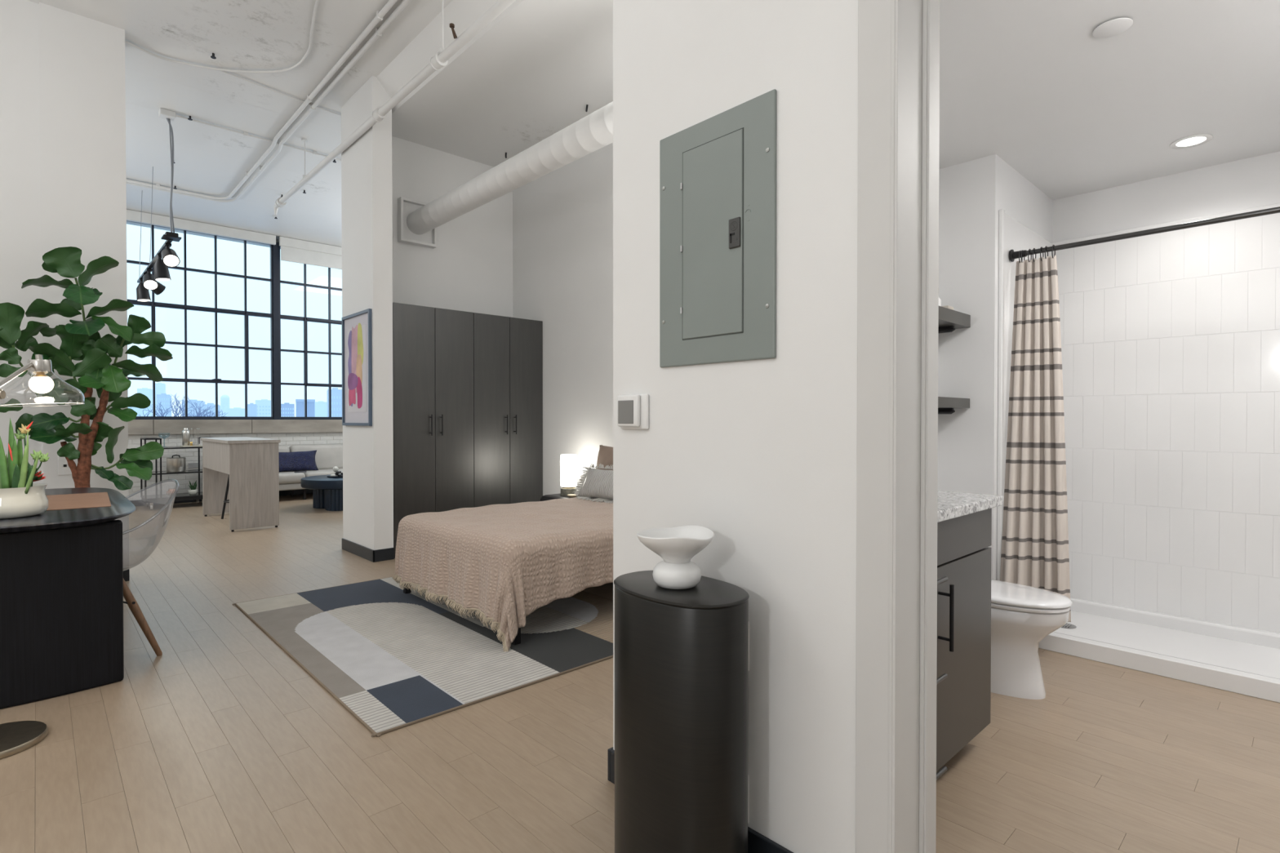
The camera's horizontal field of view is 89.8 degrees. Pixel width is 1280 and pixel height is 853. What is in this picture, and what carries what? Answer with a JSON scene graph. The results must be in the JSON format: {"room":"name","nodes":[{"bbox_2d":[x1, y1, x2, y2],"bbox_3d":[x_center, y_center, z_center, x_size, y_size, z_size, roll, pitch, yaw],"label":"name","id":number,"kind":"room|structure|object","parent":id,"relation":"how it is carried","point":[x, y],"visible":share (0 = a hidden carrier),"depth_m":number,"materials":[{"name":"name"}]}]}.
{"room":"studio apartment","nodes":[
{"label":"studio apartment","id":0,"kind":"room"},
{"bbox_2d":[0,0,128,568],"bbox_3d":[-5.301,-0.881,3.587,3.795,4.090,0.300,-1,1,-43],"label":"wall","id":1,"kind":"structure","parent":0,"point":[63,184],"depth_m":4.51,"materials":[{"name":"white paint"}]},
{"bbox_2d":[57,456,71,475],"bbox_3d":[-4.069,0.276,4.543,0.073,0.135,0.011,-1,1,-43],"label":"wall plate","id":2,"kind":"object","parent":1,"relation":"attached to","point":[64,468],"visible":0.74,"depth_m":4.54,"materials":[{"name":"white plastic"}]},
{"bbox_2d":[123,567,129,581],"bbox_3d":[-5.157,1.114,3.527,3.695,0.100,0.014,-1,1,-43],"label":"baseboard","id":3,"kind":"structure","parent":1,"relation":"attached to","point":[126,573],"depth_m":4.78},
{"bbox_2d":[126,221,342,500],"bbox_3d":[-6.817,-0.940,9.295,9.400,4.090,0.302,-1,1,-43],"label":"wall","id":4,"kind":"structure","parent":0,"point":[288,439],"depth_m":9.33,"materials":[{"name":"white paint"}]},
{"bbox_2d":[188,462,198,467],"bbox_3d":[-6.519,0.567,9.373,0.120,0.075,0.014,-1,1,-43],"label":"wall outlet","id":5,"kind":"object","parent":4,"relation":"attached to","point":[190,464],"visible":1,"depth_m":9.37,"materials":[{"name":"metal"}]},
{"bbox_2d":[126,208,275,244],"bbox_3d":[-6.694,-2.908,9.141,2.695,0.140,0.065,-1,1,-43],"label":"roller shade","id":6,"kind":"object","parent":4,"relation":"attached to","point":[131,215],"visible":0.49,"depth_m":9.37,"materials":[{"name":"white fabric"}]},
{"bbox_2d":[126,220,279,419],"bbox_3d":[-6.738,-1.504,9.248,2.758,2.810,0.172,-1,1,-43],"label":"window","id":7,"kind":"structure","parent":4,"relation":"attached to","point":[152,304],"depth_m":9.71,"materials":[{"name":"black metal"}]},
{"bbox_2d":[129,488,312,506],"bbox_3d":[-6.127,1.058,9.749,7.400,0.085,0.015,-1,1,-43],"label":"baseboard","id":8,"kind":"structure","parent":4,"relation":"attached to","point":[136,503],"depth_m":9.34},
{"bbox_2d":[128,419,342,435],"bbox_3d":[-5.889,-0.003,10.143,5.700,0.210,0.350,-1,1,-43],"label":"window sill","id":9,"kind":"structure","parent":4,"relation":"attached to","point":[135,427],"depth_m":9.67,"materials":[{"name":"concrete"}]},
{"bbox_2d":[279,245,342,419],"bbox_3d":[-4.740,-1.523,11.095,2.700,2.810,0.132,-1,1,-43],"label":"window","id":10,"kind":"structure","parent":4,"relation":"attached to","point":[304,318],"depth_m":10.46,"materials":[{"name":"black metal"}]},
{"bbox_2d":[279,235,342,269],"bbox_3d":[-4.688,-2.813,11.027,2.700,0.368,0.065,-1,1,-43],"label":"roller shade","id":11,"kind":"object","parent":4,"relation":"attached to","point":[292,250],"visible":0.52,"depth_m":10.40,"materials":[{"name":"white fabric"}]},
{"bbox_2d":[28,0,613,247],"bbox_3d":[-2.026,-2.913,4.173,9.600,0.360,14.500,-1,1,-43],"label":"ceiling","id":12,"kind":"structure","parent":0,"point":[533,72],"depth_m":5.36,"materials":[{"name":"paint"}]},
{"bbox_2d":[136,117,181,301],"bbox_3d":[-5.322,-2.249,7.122,0.263,1.428,2.798,-1,1,-43],"label":"track light","id":13,"kind":"object","parent":12,"relation":"hanging from","point":[147,281],"visible":1,"depth_m":6.67,"materials":[{"name":"black metal"}]},
{"bbox_2d":[158,107,175,121],"bbox_3d":[-4.433,-2.924,6.021,0.120,0.055,0.110,-1,1,-43],"label":"junction box","id":14,"kind":"object","parent":12,"relation":"attached to","point":[162,113],"visible":1,"depth_m":6.00,"materials":[{"name":"white metal"}]},
{"bbox_2d":[124,0,319,73],"bbox_3d":[-2.810,-2.920,4.756,2.274,0.022,0.922,0,1,19],"label":"conduit","id":15,"kind":"object","parent":12,"relation":"attached to","point":[317,2],"visible":0.87,"depth_m":5.14,"materials":[{"name":"white metal"}]},
{"bbox_2d":[175,114,341,160],"bbox_3d":[-3.798,-2.941,6.615,1.640,0.033,0.025,-1,1,-44],"label":"conduit","id":16,"kind":"object","parent":12,"relation":"attached to","point":[246,134],"visible":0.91,"depth_m":6.47,"materials":[{"name":"white metal"}]},
{"bbox_2d":[125,0,397,199],"bbox_3d":[-2.279,-2.901,3.885,1.637,0.058,10.827,-1,1,-43],"label":"conduit","id":17,"kind":"object","parent":12,"relation":"attached to","point":[380,15],"visible":0.96,"depth_m":5.81,"materials":[{"name":"white metal"}]},
{"bbox_2d":[126,0,411,202],"bbox_3d":[-2.277,-2.901,3.942,1.717,0.058,10.907,-1,1,-43],"label":"conduit","id":18,"kind":"object","parent":12,"relation":"attached to","point":[404,3],"visible":0.94,"depth_m":5.75,"materials":[{"name":"white metal"}]},
{"bbox_2d":[221,71,341,115],"bbox_3d":[-3.096,-2.937,5.734,0.040,0.014,1.190,0,1,40],"label":"conduit","id":19,"kind":"object","parent":12,"relation":"attached to","point":[225,72],"visible":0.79,"depth_m":5.61,"materials":[{"name":"white metal"}]},
{"bbox_2d":[272,0,515,217],"bbox_3d":[-1.564,-2.672,4.578,0.127,0.530,7.855,-1,1,-43],"label":"pipe","id":20,"kind":"object","parent":12,"relation":"hanging from","point":[441,58],"visible":1,"depth_m":4.68,"materials":[{"name":"metal"}]},
{"bbox_2d":[341,75,512,550],"bbox_3d":[-1.072,-0.916,7.027,3.930,4.090,0.755,-1,1,-43],"label":"wall","id":21,"kind":"structure","parent":0,"point":[469,268],"depth_m":5.83,"materials":[{"name":"white paint"}]},
{"bbox_2d":[341,308,372,426],"bbox_3d":[-2.502,-0.503,5.665,0.026,0.990,0.662,-1,1,-43],"label":"framed print","id":22,"kind":"object","parent":21,"relation":"attached to","point":[357,329],"visible":1,"depth_m":5.64,"materials":[{"name":"paper"}]},
{"bbox_2d":[342,537,394,562],"bbox_3d":[-2.445,1.092,5.749,0.179,0.100,0.768,-1,1,-43],"label":"baseboard","id":23,"kind":"structure","parent":21,"relation":"attached to","point":[384,554],"depth_m":5.52,"materials":[{"name":"black wood"}]},
{"bbox_2d":[397,101,613,248],"bbox_3d":[-0.699,-1.953,4.669,0.360,0.410,4.492,-1,1,-43],"label":"air duct","id":24,"kind":"object","parent":21,"relation":"attached to","point":[418,221],"visible":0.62,"depth_m":4.91,"materials":[{"name":"white metal"}]},
{"bbox_2d":[512,142,613,495],"bbox_3d":[0.251,-0.855,5.378,0.160,4.000,4.610,-1,1,-43],"label":"wall","id":25,"kind":"structure","parent":0,"point":[562,219],"depth_m":6.24,"materials":[{"name":"white paint"}]},
{"bbox_2d":[0,493,1279,852],"bbox_3d":[-1.982,1.183,4.119,9.267,0.050,13.900,-1,1,-43],"label":"floor","id":26,"kind":"structure","parent":0,"point":[220,741],"depth_m":2.27,"materials":[{"name":"brown wood"}]},
{"bbox_2d":[0,354,84,759],"bbox_3d":[-2.413,0.442,2.470,0.306,1.466,0.553,0,1,-15],"label":"floor lamp","id":27,"kind":"object","parent":26,"relation":"on","point":[15,737],"visible":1,"depth_m":2.46,"materials":[{"name":"gold metal"}]},
{"bbox_2d":[0,487,135,709],"bbox_3d":[-3.123,0.780,3.276,0.800,0.772,1.810,-1,1,-43],"label":"desk","id":28,"kind":"object","parent":26,"relation":"on","point":[61,571],"visible":0.8,"depth_m":2.79,"materials":[{"name":"black wood"}]},
{"bbox_2d":[0,417,49,519],"bbox_3d":[-2.778,0.180,2.831,0.257,0.437,0.286,-1,1,-43],"label":"potted succulent","id":29,"kind":"object","parent":28,"relation":"on","point":[20,497],"visible":1,"depth_m":2.81,"materials":[{"name":"green plant"}]},
{"bbox_2d":[0,483,48,519],"bbox_3d":[-2.790,0.331,2.843,0.254,0.134,0.254,-1,1,-43],"label":"pot","id":30,"kind":"object","parent":29,"relation":"attached to","point":[17,500],"depth_m":2.80,"materials":[{"name":"white ceramic"}]},
{"bbox_2d":[46,492,111,511],"bbox_3d":[-3.034,0.392,3.349,0.416,0.003,0.810,0,1,-40],"label":"desk mat","id":31,"kind":"object","parent":28,"relation":"on","point":[68,501],"visible":0.69,"depth_m":3.37,"materials":[{"name":"beige leather"}]},
{"bbox_2d":[0,246,173,490],"bbox_3d":[-3.713,-0.015,4.322,0.877,2.343,0.519,0,1,-17],"label":"fiddle leaf fig","id":32,"kind":"object","parent":26,"relation":"on","point":[81,340],"visible":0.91,"depth_m":4.29,"materials":[{"name":"green plant"}]},
{"bbox_2d":[123,479,178,656],"bbox_3d":[-2.712,0.729,3.254,0.643,0.876,0.625,0,1,30],"label":"desk chair","id":33,"kind":"object","parent":26,"relation":"on","point":[131,602],"visible":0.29,"depth_m":3.24,"materials":[{"name":"clear plastic"}]},
{"bbox_2d":[140,436,214,510],"bbox_3d":[-6.387,0.633,8.927,0.838,0.952,0.519,-1,1,-43],"label":"bar cart","id":34,"kind":"object","parent":26,"relation":"on","point":[156,498],"visible":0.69,"depth_m":8.80,"materials":[{"name":"black metal"}]},
{"bbox_2d":[166,488,177,496],"bbox_3d":[-6.429,0.902,8.814,0.124,0.098,0.107,-1,1,-43],"label":"copper mug","id":35,"kind":"object","parent":34,"relation":"on","point":[171,491],"visible":0.84,"depth_m":8.78,"materials":[{"name":"metal"}]},
{"bbox_2d":[143,492,202,498],"bbox_3d":[-6.387,0.957,8.930,0.800,0.008,0.430,-1,1,-43],"label":"glass shelf","id":36,"kind":"object","parent":34,"relation":"attached to","point":[199,495],"depth_m":8.83,"materials":[{"name":"clear glass"}]},
{"bbox_2d":[166,454,186,471],"bbox_3d":[-6.420,0.506,8.888,0.220,0.233,0.220,-1,1,-43],"label":"ice bucket","id":37,"kind":"object","parent":34,"relation":"on","point":[173,464],"visible":1,"depth_m":8.81,"materials":[{"name":"metal"}]},
{"bbox_2d":[151,469,202,473],"bbox_3d":[-6.387,0.629,8.927,0.800,0.008,0.430,-1,1,-43],"label":"glass shelf","id":38,"kind":"object","parent":34,"relation":"attached to","point":[193,471],"depth_m":8.81,"materials":[{"name":"clear glass"}]},
{"bbox_2d":[162,446,201,448],"bbox_3d":[-6.386,0.289,8.925,0.475,0.008,0.430,-1,1,-43],"label":"glass shelf","id":39,"kind":"object","parent":34,"relation":"attached to","point":[162,446],"depth_m":8.86,"materials":[{"name":"clear glass"}]},
{"bbox_2d":[180,444,202,447],"bbox_3d":[-6.279,0.274,8.991,0.230,0.015,0.260,-1,1,-43],"label":"tray","id":40,"kind":"object","parent":34,"relation":"on","point":[197,445],"visible":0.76,"depth_m":8.88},
{"bbox_2d":[181,427,190,445],"bbox_3d":[-6.320,0.144,8.938,0.098,0.245,0.098,-1,1,-43],"label":"cocktail shaker","id":41,"kind":"object","parent":40,"relation":"on","point":[185,433],"visible":1,"depth_m":8.90,"materials":[{"name":"metal"}]},
{"bbox_2d":[191,428,199,445],"bbox_3d":[-6.258,0.146,9.036,0.099,0.245,0.060,0,1,-18],"label":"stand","id":42,"kind":"object","parent":40,"relation":"on","point":[198,444],"visible":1,"depth_m":9.05,"materials":[{"name":"metal"}]},
{"bbox_2d":[187,480,197,494],"bbox_3d":[-6.241,0.849,8.964,0.112,0.201,0.112,-1,1,-43],"label":"potted snake plant","id":43,"kind":"object","parent":34,"relation":"on","point":[193,491],"visible":1,"depth_m":8.94,"materials":[{"name":"white ceramic"}]},
{"bbox_2d":[221,474,229,519],"bbox_3d":[-4.849,0.825,7.802,0.359,0.596,0.359,0,1,39],"label":"bar stool","id":44,"kind":"object","parent":26,"relation":"on","point":[225,500],"visible":0.16,"depth_m":7.77,"materials":[{"name":"black metal"}]},
{"bbox_2d":[200,436,280,532],"bbox_3d":[-4.742,0.633,7.588,0.505,0.980,1.575,-1,1,-43],"label":"table","id":45,"kind":"object","parent":26,"relation":"on","point":[251,464],"visible":1,"depth_m":7.08,"materials":[{"name":"grey wood"}]},
{"bbox_2d":[278,444,342,499],"bbox_3d":[-5.071,0.698,10.082,2.440,0.800,0.850,-1,1,-43],"label":"sofa","id":46,"kind":"object","parent":26,"relation":"on","point":[327,456],"visible":0.2,"depth_m":10.10,"materials":[{"name":"white fabric"}]},
{"bbox_2d":[278,445,289,452],"bbox_3d":[-5.793,0.506,9.742,0.865,0.410,0.265,-1,1,-43],"label":"cushion","id":47,"kind":"object","parent":46,"relation":"on","point":[281,448],"depth_m":9.93,"materials":[{"name":"white fabric"}]},
{"bbox_2d":[279,471,305,484],"bbox_3d":[-5.522,0.767,9.494,0.915,0.148,0.610,-1,1,-43],"label":"seat cushion","id":48,"kind":"object","parent":46,"relation":"on","point":[285,477],"depth_m":9.47,"materials":[{"name":"white fabric"}]},
{"bbox_2d":[278,450,318,471],"bbox_3d":[-5.358,0.535,9.831,0.800,0.318,0.184,-1,1,-43],"label":"lumbar pillow","id":49,"kind":"object","parent":46,"relation":"on","point":[296,460],"visible":0.71,"depth_m":9.85,"materials":[{"name":"blue fabric"}]},
{"bbox_2d":[288,444,342,471],"bbox_3d":[-5.155,0.500,10.341,0.865,0.410,0.265,-1,1,-43],"label":"cushion","id":50,"kind":"object","parent":46,"relation":"on","point":[327,456],"depth_m":10.31,"materials":[{"name":"white fabric"}]},
{"bbox_2d":[297,468,342,476],"bbox_3d":[-4.856,0.761,10.120,0.895,0.148,0.610,-1,1,-43],"label":"seat cushion","id":51,"kind":"object","parent":46,"relation":"on","point":[321,471],"depth_m":9.82,"materials":[{"name":"white fabric"}]},
{"bbox_2d":[300,474,342,511],"bbox_3d":[-4.106,0.903,8.911,1.060,0.412,1.060,-1,1,-43],"label":"coffee table","id":52,"kind":"object","parent":26,"relation":"on","point":[327,492],"visible":0.46,"depth_m":8.47,"materials":[{"name":"blue paint"}]},
{"bbox_2d":[326,474,342,477],"bbox_3d":[-4.112,0.686,8.944,0.450,0.022,0.450,-1,1,-43],"label":"round tray","id":53,"kind":"object","parent":52,"relation":"on","point":[328,476],"visible":0.34,"depth_m":8.73,"materials":[{"name":"black"}]},
{"bbox_2d":[330,466,338,476],"bbox_3d":[-4.204,0.619,8.831,0.080,0.138,0.138,0,1,3],"label":"ornament","id":54,"kind":"object","parent":53,"relation":"on","point":[335,468],"visible":0.94,"depth_m":8.83,"materials":[{"name":"white ceramic"}]},
{"bbox_2d":[334,471,342,476],"bbox_3d":[-4.123,0.654,8.852,0.158,0.072,0.136,-1,1,-43],"label":"bead garland","id":55,"kind":"object","parent":53,"relation":"on","point":[338,472],"visible":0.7,"depth_m":8.81,"materials":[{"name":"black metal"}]},
{"bbox_2d":[232,577,613,737],"bbox_3d":[-1.143,1.154,3.925,1.866,0.012,2.406,-1,1,-43],"label":"area rug","id":56,"kind":"object","parent":26,"relation":"on","point":[393,659],"visible":0.65,"depth_m":3.38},
{"bbox_2d":[392,302,542,558],"bbox_3d":[-1.740,0.030,6.258,1.546,2.213,0.606,-1,1,-43],"label":"wardrobe","id":57,"kind":"object","parent":26,"relation":"on","point":[468,386],"visible":0.76,"depth_m":5.99,"materials":[{"name":"grey wood"}]},
{"bbox_2d":[391,497,613,652],"bbox_3d":[-0.493,0.891,4.516,2.029,0.619,1.570,-1,1,-43],"label":"bed","id":58,"kind":"object","parent":26,"relation":"on","point":[504,563],"visible":0.84,"depth_m":3.71,"materials":[{"name":"beige fabric"}]},
{"bbox_2d":[572,462,613,502],"bbox_3d":[-0.270,0.467,5.200,0.219,0.308,0.739,-1,1,-43],"label":"throw pillow","id":59,"kind":"object","parent":58,"relation":"on","point":[598,483],"visible":0.63,"depth_m":5.24,"materials":[{"name":"white fabric"}]},
{"bbox_2d":[596,444,613,470],"bbox_3d":[-0.120,0.375,5.420,0.214,0.412,0.840,-1,1,-43],"label":"bed pillow","id":60,"kind":"object","parent":58,"relation":"on","point":[605,457],"visible":0.18,"depth_m":5.56,"materials":[{"name":"beige fabric"}]},
{"bbox_2d":[540,493,596,501],"bbox_3d":[-0.609,0.885,5.858,0.430,0.510,0.440,-1,1,-43],"label":"nightstand","id":61,"kind":"object","parent":26,"relation":"on","point":[547,497],"visible":0.07,"depth_m":5.80,"materials":[{"name":"black wood"}]},
{"bbox_2d":[560,453,577,496],"bbox_3d":[-0.653,0.442,5.887,0.154,0.374,0.154,-1,1,-43],"label":"table lamp","id":62,"kind":"object","parent":61,"relation":"on","point":[568,462],"visible":0.88,"depth_m":5.82,"materials":[{"name":"white glass"}]},
{"bbox_2d":[567,493,577,497],"bbox_3d":[-0.598,0.620,5.728,0.100,0.022,0.100,-1,1,-43],"label":"dish","id":63,"kind":"object","parent":61,"relation":"on","point":[571,495],"visible":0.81,"depth_m":5.70,"materials":[{"name":"beige ceramic"}]},
{"bbox_2d":[613,570,749,852],"bbox_3d":[0.101,0.799,1.677,0.265,0.768,0.396,-1,1,-43],"label":"pedestal","id":64,"kind":"object","parent":26,"relation":"on","point":[682,655],"visible":0.91,"depth_m":1.53,"materials":[{"name":"black metal"}]},
{"bbox_2d":[636,525,714,589],"bbox_3d":[0.100,0.344,1.677,0.207,0.143,0.189,-1,1,-43],"label":"footed bowl","id":65,"kind":"object","parent":64,"relation":"on","point":[677,545],"visible":1,"depth_m":1.63,"materials":[{"name":"white ceramic"}]},
{"bbox_2d":[636,525,714,564],"bbox_3d":[0.100,0.314,1.677,0.207,0.083,0.189,-1,1,-43],"label":"basin","id":66,"kind":"object","parent":65,"relation":"attached to","point":[677,544],"depth_m":1.64,"materials":[{"name":"white ceramic"}]},
{"bbox_2d":[936,490,1003,780],"bbox_3d":[0.764,0.677,2.254,0.990,1.000,0.670,-1,1,-43],"label":"vanity cabinet","id":67,"kind":"object","parent":26,"relation":"on","point":[964,520],"visible":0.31,"depth_m":2.16,"materials":[{"name":"grey wood"}]},
{"bbox_2d":[937,490,1003,522],"bbox_3d":[0.756,0.274,2.259,0.990,0.035,0.646,-1,1,-43],"label":"countertop","id":68,"kind":"structure","parent":67,"relation":"on","point":[950,505],"depth_m":2.20,"materials":[{"name":"grey stone"}]},
{"bbox_2d":[991,579,1072,699],"bbox_3d":[1.567,0.782,2.963,0.450,0.775,0.718,-1,1,-43],"label":"toilet","id":69,"kind":"object","parent":26,"relation":"on","point":[1022,615],"visible":0.41,"depth_m":2.77,"materials":[{"name":"ceramic"}]},
{"bbox_2d":[1038,597,1279,702],"bbox_3d":[2.811,1.104,3.145,0.728,0.128,1.560,-1,1,-43],"label":"shower pan","id":70,"kind":"object","parent":26,"relation":"on","point":[1238,660],"visible":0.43,"depth_m":3.24,"materials":[{"name":"white plastic"}]},
{"bbox_2d":[613,0,857,852],"bbox_3d":[1.425,-0.807,0.651,0.200,4.000,4.210,-1,1,-43],"label":"wall","id":71,"kind":"structure","parent":0,"point":[760,455],"depth_m":1.66,"materials":[{"name":"white paint"}]},
{"bbox_2d":[617,393,648,429],"bbox_3d":[-0.024,-0.047,2.034,0.030,0.112,0.126,-1,1,-43],"label":"thermostat","id":72,"kind":"object","parent":71,"relation":"attached to","point":[633,410],"visible":1,"depth_m":2.01,"materials":[{"name":"white plastic"}]},
{"bbox_2d":[607,746,793,852],"bbox_3d":[1.346,1.141,0.606,0.024,0.105,4.224,-1,1,-43],"label":"baseboard","id":73,"kind":"structure","parent":71,"relation":"attached to","point":[757,842],"depth_m":1.70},
{"bbox_2d":[659,88,776,367],"bbox_3d":[0.202,-0.522,1.796,0.020,0.689,0.418,-1,1,-43],"label":"breaker panel","id":74,"kind":"object","parent":71,"relation":"attached to","point":[717,174],"visible":1,"depth_m":1.77,"materials":[{"name":"grey metal"}]},
{"bbox_2d":[747,774,748,824],"bbox_3d":[0.266,1.003,1.752,0.009,0.135,0.075,-1,1,-43],"label":"outlet plate","id":75,"kind":"object","parent":71,"relation":"attached to","point":[748,775],"visible":0.19,"depth_m":1.72,"materials":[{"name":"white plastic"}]},
{"bbox_2d":[855,0,895,852],"bbox_3d":[0.888,-0.036,1.073,0.016,2.450,1.128,-1,1,-43],"label":"trim","id":76,"kind":"structure","parent":71,"relation":"attached to","point":[873,15],"depth_m":1.45,"materials":[{"name":"paint"}]},
{"bbox_2d":[887,0,939,852],"bbox_3d":[0.962,0.003,1.150,0.224,2.370,0.960,-1,1,-43],"label":"door frame","id":77,"kind":"structure","parent":71,"relation":"in","point":[917,49],"depth_m":1.48,"materials":[{"name":"paint"}]},
{"bbox_2d":[937,154,1053,580],"bbox_3d":[2.137,-0.114,3.789,1.195,2.550,0.300,-1,1,-43],"label":"wall","id":78,"kind":"structure","parent":0,"point":[972,193],"depth_m":3.36,"materials":[{"name":"paint"}]},
{"bbox_2d":[938,0,1279,199],"bbox_3d":[2.020,-1.450,2.465,3.160,0.150,2.050,-1,1,-43],"label":"ceiling","id":79,"kind":"structure","parent":0,"point":[1029,84],"depth_m":2.60,"materials":[{"name":"paint"}]},
{"bbox_2d":[1092,17,1133,38],"bbox_3d":[1.619,-1.367,2.201,0.112,0.012,0.112,-1,1,-43],"label":"cover plate","id":80,"kind":"object","parent":79,"relation":"attached to","point":[1112,28],"visible":1,"depth_m":2.19,"materials":[{"name":"paint"}]},
{"bbox_2d":[1169,133,1213,149],"bbox_3d":[2.666,-1.379,3.107,0.160,0.006,0.160,-1,1,-43],"label":"recessed light","id":81,"kind":"object","parent":79,"relation":"in","point":[1186,142],"visible":1,"depth_m":3.10,"materials":[{"name":"white plastic"}]},
{"bbox_2d":[1052,151,1279,242],"bbox_3d":[3.205,-0.110,3.386,0.190,2.550,1.750,-1,1,-43],"label":"wall","id":82,"kind":"structure","parent":0,"point":[1254,181],"depth_m":3.53,"materials":[{"name":"paint"}]},
{"bbox_2d":[996,203,1279,633],"bbox_3d":[2.724,0.026,3.059,0.960,2.285,1.570,-1,1,-43],"label":"shower surround","id":83,"kind":"object","parent":82,"relation":"attached to","point":[1171,340],"visible":0.91,"depth_m":3.50,"materials":[{"name":"white tile"}]},
{"bbox_2d":[1009,206,1279,262],"bbox_3d":[2.480,-0.891,2.806,0.064,0.064,1.549,-1,1,-43],"label":"curtain rod","id":84,"kind":"object","parent":83,"relation":"attached to","point":[1013,255],"visible":0.99,"depth_m":2.94,"materials":[{"name":"black metal"}]},
{"bbox_2d":[1000,244,1071,622],"bbox_3d":[1.980,0.026,3.217,0.239,1.882,0.260,0,1,-36],"label":"shower curtain","id":85,"kind":"object","parent":84,"relation":"hanging from","point":[1035,537],"visible":0.92,"depth_m":3.25,"materials":[{"name":"beige fabric"}]},
{"bbox_3d":[0.914,-0.830,2.948,2.200,4.000,0.160,-1,1,-43],"label":"wall","id":86,"kind":"structure","parent":0,"visible":0},
{"bbox_2d":[937,396,969,413],"bbox_3d":[1.367,-0.103,3.145,0.801,0.082,0.185,-1,1,-43],"label":"floating shelf","id":87,"kind":"object","parent":86,"relation":"attached to","point":[946,405],"visible":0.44,"depth_m":3.25,"materials":[{"name":"black metal"}]},
{"bbox_2d":[937,306,970,333],"bbox_3d":[1.367,-0.530,3.141,0.801,0.097,0.185,-1,1,-43],"label":"floating shelf","id":88,"kind":"object","parent":86,"relation":"attached to","point":[949,320],"visible":0.37,"depth_m":3.24,"materials":[{"name":"black metal"}]},
{"bbox_2d":[941,305,953,310],"bbox_3d":[1.522,-0.591,3.231,0.070,0.020,0.085,-1,1,-43],"label":"folded cloth","id":89,"kind":"object","parent":88,"relation":"on","point":[945,306],"visible":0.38,"depth_m":3.19,"materials":[{"name":"white fabric"}]},
{"label":"outside","id":90,"kind":"structure","parent":0,"visible":0},
{"bbox_3d":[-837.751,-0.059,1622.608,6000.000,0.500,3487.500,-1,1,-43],"label":"ground","id":91,"kind":"structure","parent":90,"visible":0},
{"bbox_2d":[128,407,142,416],"bbox_3d":[-395.299,-5.535,499.786,11.400,33.300,9.220,0,1,-28],"label":"building","id":92,"kind":"structure","parent":91,"relation":"on","point":[139,411],"depth_m":498.03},
{"bbox_2d":[137,387,152,416],"bbox_3d":[-462.181,-12.957,600.154,10.700,46.100,8.660,0,1,-28],"label":"building","id":93,"kind":"structure","parent":91,"relation":"on","point":[147,392],"depth_m":597.52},
{"bbox_2d":[155,382,165,416],"bbox_3d":[-522.724,-19.319,699.626,8.900,56.800,7.220,0,1,-28],"label":"building","id":94,"kind":"structure","parent":91,"relation":"on","point":[160,388],"depth_m":696.01,"materials":[{"name":"blue"}]},
{"bbox_2d":[156,393,171,416],"bbox_3d":[-333.202,-5.776,449.723,7.600,34.800,6.180,0,1,-28],"label":"building","id":95,"kind":"structure","parent":91,"relation":"on","point":[165,399],"depth_m":447.30,"materials":[{"name":"blue"}]},
{"bbox_2d":[130,392,226,416],"bbox_3d":[-23.760,7.073,32.642,4.855,17.595,3.271,-1,1,-43],"label":"bare tree","id":96,"kind":"object","parent":91,"relation":"on","point":[199,413],"visible":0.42,"depth_m":32.82,"materials":[{"name":"brown plant"}]},
{"bbox_2d":[182,399,204,416],"bbox_3d":[-347.195,-4.884,499.696,13.600,32.000,10.980,0,1,-28],"label":"building","id":97,"kind":"structure","parent":91,"relation":"on","point":[189,405],"depth_m":495.24,"materials":[{"name":"blue"}]},
{"bbox_2d":[201,403,220,416],"bbox_3d":[-280.376,-1.671,419.805,9.600,27.200,7.780,0,1,-28],"label":"building","id":98,"kind":"structure","parent":91,"relation":"on","point":[209,405],"depth_m":416.52,"materials":[{"name":"blue"}]},
{"bbox_2d":[220,395,229,416],"bbox_3d":[-516.767,-15.790,799.982,9.500,47.700,9.500,0,1,-28],"label":"building","id":99,"kind":"structure","parent":91,"relation":"on","point":[224,399],"depth_m":796.04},
{"bbox_2d":[226,407,244,417],"bbox_3d":[-375.868,-3.809,600.365,15.800,27.800,12.740,0,1,-28],"label":"building","id":100,"kind":"structure","parent":91,"relation":"on","point":[235,411],"depth_m":594.32,"materials":[{"name":"blue"}]},
{"bbox_2d":[247,403,257,417],"bbox_3d":[-314.018,-4.040,519.887,6.600,29.900,5.380,0,1,-28],"label":"building","id":101,"kind":"structure","parent":91,"relation":"on","point":[251,407],"depth_m":517.74,"materials":[{"name":"blue"}]},
{"bbox_2d":[255,399,271,417],"bbox_3d":[-326.910,-6.597,559.885,13.800,34.200,11.140,0,1,-28],"label":"building","id":102,"kind":"structure","parent":91,"relation":"on","point":[264,406],"depth_m":554.77,"materials":[{"name":"blue"}]},
{"bbox_2d":[280,402,294,417],"bbox_3d":[-274.333,-3.633,499.541,9.700,29.500,7.860,0,1,-28],"label":"building","id":103,"kind":"structure","parent":91,"relation":"on","point":[287,410],"depth_m":496.33,"materials":[{"name":"blue"}]},
{"bbox_2d":[295,399,315,417],"bbox_3d":[-234.190,-3.624,449.506,11.900,30.500,9.680,0,1,-28],"label":"building","id":104,"kind":"structure","parent":91,"relation":"on","point":[300,402],"depth_m":444.90,"materials":[{"name":"blue"}]},
{"bbox_2d":[315,400,327,417],"bbox_3d":[-347.271,-9.221,699.875,14.800,36.600,11.940,0,1,-28],"label":"building","id":105,"kind":"structure","parent":91,"relation":"on","point":[321,407],"depth_m":694.49,"materials":[{"name":"blue"}]},
{"bbox_2d":[327,387,342,417],"bbox_3d":[-156.554,-3.511,330.288,7.600,32.700,6.180,0,1,-28],"label":"building","id":106,"kind":"structure","parent":91,"relation":"on","point":[336,394],"depth_m":327.57,"materials":[{"name":"blue"}]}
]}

